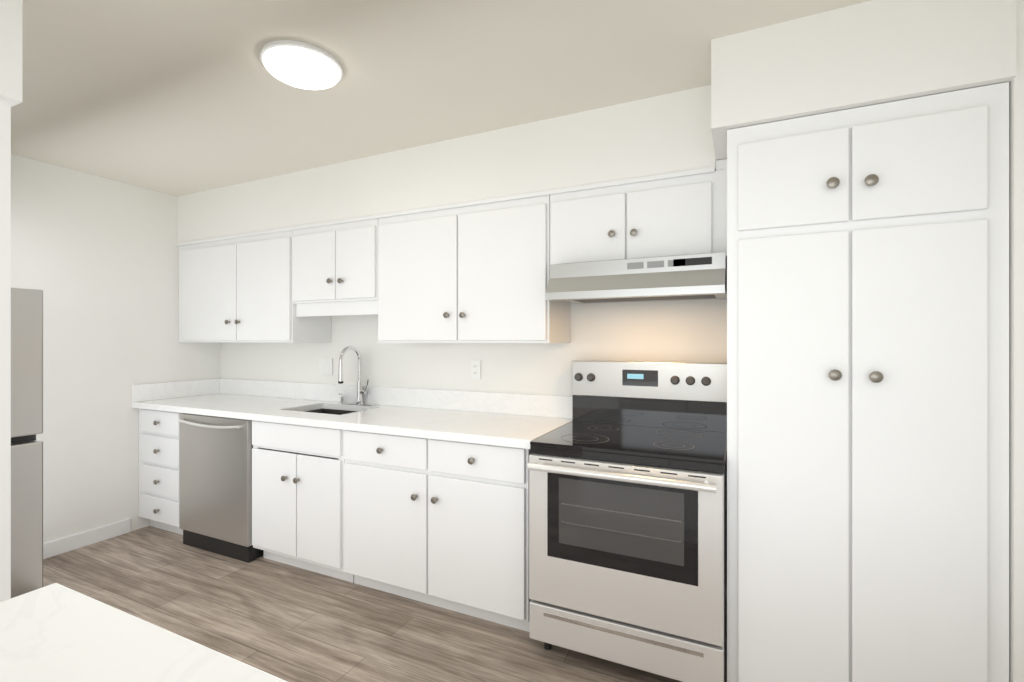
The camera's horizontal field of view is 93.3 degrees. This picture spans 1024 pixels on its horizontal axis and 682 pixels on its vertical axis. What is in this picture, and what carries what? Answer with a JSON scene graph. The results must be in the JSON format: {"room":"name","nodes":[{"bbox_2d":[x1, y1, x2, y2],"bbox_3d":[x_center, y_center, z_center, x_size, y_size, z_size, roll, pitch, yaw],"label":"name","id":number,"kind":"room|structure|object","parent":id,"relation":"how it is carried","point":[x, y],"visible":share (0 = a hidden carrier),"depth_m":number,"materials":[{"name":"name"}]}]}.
{"room":"kitchen","nodes":[
{"label":"kitchen","id":0,"kind":"room"},
{"bbox_2d":[0,98,10,601],"bbox_3d":[-1.587,0.345,1.015,0.155,1.990,0.730,0,0,25],"label":"partition column","id":1,"kind":"structure","parent":0,"point":[5,349],"depth_m":1.30,"materials":[{"name":"paint"}]},
{"bbox_2d":[11,154,219,543],"bbox_3d":[-3.583,0.120,1.665,0.150,2.440,5.200,0,0,25],"label":"wall","id":2,"kind":"structure","parent":0,"point":[94,258],"depth_m":3.22,"materials":[{"name":"paint"}]},
{"bbox_2d":[43,519,130,558],"bbox_3d":[-3.607,1.292,1.424,0.012,0.095,4.345,0,0,25],"label":"baseboard","id":3,"kind":"structure","parent":2,"relation":"attached to","point":[74,542],"depth_m":3.15,"materials":[{"name":"paint"}]},
{"bbox_2d":[43,526,726,681],"bbox_3d":[-0.760,1.390,0.441,6.400,0.100,5.400,0,0,25],"label":"floor","id":4,"kind":"structure","parent":0,"point":[287,622],"depth_m":2.31,"materials":[{"name":"wood"}]},
{"bbox_2d":[11,288,42,597],"bbox_3d":[-2.788,0.542,2.200,0.771,1.595,0.768,0,0,25],"label":"refrigerator","id":5,"kind":"object","parent":4,"relation":"on","point":[26,445],"visible":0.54,"depth_m":2.35,"materials":[{"name":"grey metal"}]},
{"bbox_2d":[139,408,182,534],"bbox_3d":[-2.311,0.906,3.579,0.509,0.868,0.646,0,0,25],"label":"drawers","id":6,"kind":"object","parent":4,"relation":"on","point":[159,469],"visible":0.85,"depth_m":3.30,"materials":[{"name":"paint"}]},
{"bbox_2d":[178,413,263,562],"bbox_3d":[-1.773,0.907,3.307,0.684,0.866,0.644,0,0,25],"label":"dishwasher","id":7,"kind":"object","parent":4,"relation":"on","point":[216,484],"visible":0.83,"depth_m":3.02,"materials":[{"name":"grey metal"}]},
{"bbox_2d":[252,420,353,582],"bbox_3d":[-1.121,0.906,3.016,0.730,0.868,0.646,0,0,25],"label":"base cabinet","id":8,"kind":"object","parent":4,"relation":"on","point":[297,495],"visible":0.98,"depth_m":2.74,"materials":[{"name":"paint"}]},
{"bbox_2d":[344,430,531,631],"bbox_3d":[-0.299,0.906,2.627,1.082,0.868,0.646,0,0,25],"label":"base cabinet","id":9,"kind":"object","parent":4,"relation":"on","point":[441,523],"visible":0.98,"depth_m":2.33,"materials":[{"name":"paint"}]},
{"bbox_2d":[132,393,576,448],"bbox_3d":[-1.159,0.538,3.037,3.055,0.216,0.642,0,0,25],"label":"countertop","id":10,"kind":"structure","parent":9,"relation":"on","point":[512,430],"depth_m":2.74,"materials":[{"name":"stone"}]},
{"bbox_2d":[338,346,376,405],"bbox_3d":[-1.087,0.230,3.210,0.297,0.398,0.217,0,0,25],"label":"faucet","id":11,"kind":"object","parent":10,"relation":"on","point":[359,397],"visible":1,"depth_m":3.25,"materials":[{"name":"silver metal"}]},
{"bbox_2d":[527,360,726,681],"bbox_3d":[0.542,0.723,2.153,0.762,1.235,0.742,0,0,25],"label":"range","id":12,"kind":"object","parent":4,"relation":"on","point":[627,545],"visible":0.96,"depth_m":1.91,"materials":[{"name":"grey metal"}]},
{"bbox_2d":[727,82,1008,681],"bbox_3d":[1.258,0.284,1.867,0.768,2.112,0.691,0,0,25],"label":"pantry cabinet","id":13,"kind":"object","parent":4,"relation":"on","point":[867,393],"visible":1,"depth_m":1.57,"materials":[{"name":"paint"}]},
{"bbox_3d":[0.207,0.906,-0.005,2.470,0.868,0.619,0,0,25],"label":"cabinet","id":14,"kind":"object","parent":4,"relation":"on","visible":0},
{"bbox_2d":[0,583,286,681],"bbox_3d":[0.203,0.450,-0.015,2.588,0.039,0.718,0,0,25],"label":"countertop","id":15,"kind":"structure","parent":14,"relation":"on","point":[55,632],"depth_m":0.68,"materials":[{"name":"stone"}]},
{"bbox_2d":[11,0,870,196],"bbox_3d":[-0.760,-1.150,0.441,6.400,0.100,5.400,0,0,25],"label":"ceiling","id":16,"kind":"structure","parent":0,"point":[177,98],"depth_m":1.99,"materials":[{"name":"paint"}]},
{"bbox_2d":[0,0,21,106],"bbox_3d":[-1.586,-0.875,1.022,0.210,0.450,0.745,0,0,25],"label":"header beam","id":17,"kind":"structure","parent":16,"relation":"attached to","point":[11,51],"depth_m":1.29,"materials":[{"name":"paint"}]},
{"bbox_2d":[260,40,342,89],"bbox_3d":[-0.829,-1.067,1.911,0.300,0.064,0.300,0,0,25],"label":"flush ceiling light","id":18,"kind":"object","parent":16,"relation":"attached to","point":[299,64],"visible":1,"depth_m":1.84,"materials":[{"name":"glass"}]},
{"bbox_2d":[178,85,715,242],"bbox_3d":[-0.767,-0.919,3.024,3.780,0.362,0.335,0,0,25],"label":"soffit","id":19,"kind":"structure","parent":16,"relation":"attached to","point":[664,133],"depth_m":2.55,"materials":[{"name":"paint"}]},
{"bbox_2d":[176,167,714,245],"bbox_3d":[-0.841,-0.733,2.867,3.776,0.022,0.011,0,0,25],"label":"trim","id":20,"kind":"structure","parent":19,"relation":"attached to","point":[601,185],"depth_m":2.54,"materials":[{"name":"paint"}]},
{"bbox_2d":[711,0,1016,159],"bbox_3d":[1.244,-0.938,1.890,0.826,0.324,0.668,0,0,25],"label":"soffit","id":21,"kind":"structure","parent":16,"relation":"attached to","point":[870,53],"depth_m":1.57,"materials":[{"name":"paint"}]},
{"bbox_2d":[220,299,726,432],"bbox_3d":[0.340,0.120,2.769,6.400,2.440,0.150,0,0,25],"label":"wall","id":22,"kind":"structure","parent":0,"point":[678,331],"depth_m":2.86,"materials":[{"name":"paint"}]},
{"bbox_2d":[179,230,330,342],"bbox_3d":[-1.929,-0.360,3.548,1.225,0.740,0.376,0,0,25],"label":"upper cabinet","id":23,"kind":"object","parent":22,"relation":"attached to","point":[236,289],"visible":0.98,"depth_m":3.36,"materials":[{"name":"paint"}]},
{"bbox_2d":[319,358,332,374],"bbox_3d":[-1.339,0.183,3.473,0.126,0.120,0.008,0,0,25],"label":"switch plate","id":24,"kind":"object","parent":22,"relation":"attached to","point":[325,366],"visible":1,"depth_m":3.47,"materials":[{"name":"white plastic"}]},
{"bbox_2d":[292,219,377,316],"bbox_3d":[-1.053,-0.445,3.133,0.706,0.570,0.376,0,0,25],"label":"upper cabinet","id":25,"kind":"object","parent":22,"relation":"attached to","point":[334,269],"visible":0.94,"depth_m":2.98,"materials":[{"name":"paint"}]},
{"bbox_2d":[132,378,571,418],"bbox_3d":[-1.159,0.368,3.037,3.055,0.121,0.642,0,0,25],"label":"backsplash","id":26,"kind":"structure","parent":22,"relation":"attached to","point":[527,404],"depth_m":3.24,"materials":[{"name":"stone"}]},
{"bbox_2d":[378,195,569,342],"bbox_3d":[-0.243,-0.360,2.750,1.078,0.740,0.376,0,0,25],"label":"upper cabinet","id":27,"kind":"object","parent":22,"relation":"attached to","point":[479,273],"visible":0.98,"depth_m":2.57,"materials":[{"name":"paint"}]},
{"bbox_2d":[470,360,480,379],"bbox_3d":[-0.223,0.177,2.945,0.070,0.120,0.008,0,0,25],"label":"electrical outlet plate","id":28,"kind":"object","parent":22,"relation":"attached to","point":[475,369],"visible":1,"depth_m":2.94,"materials":[{"name":"white plastic"}]},
{"bbox_2d":[550,159,726,264],"bbox_3d":[0.612,-0.567,2.346,0.804,0.413,0.376,0,0,25],"label":"upper cabinet","id":29,"kind":"object","parent":22,"relation":"attached to","point":[682,215],"visible":0.81,"depth_m":2.18,"materials":[{"name":"paint"}]},
{"bbox_2d":[545,252,726,303],"bbox_3d":[0.600,-0.272,2.276,0.752,0.168,0.511,0,0,25],"label":"range hood","id":30,"kind":"object","parent":29,"relation":"attached to","point":[689,277],"visible":0.96,"depth_m":2.08,"materials":[{"name":"silver metal"}]},
{"bbox_2d":[1009,0,1023,681],"bbox_3d":[2.250,0.120,1.421,1.394,2.440,0.655,0,0,25],"label":"wall","id":31,"kind":"structure","parent":0,"point":[1016,378],"depth_m":1.42,"materials":[{"name":"paint"}]}
]}

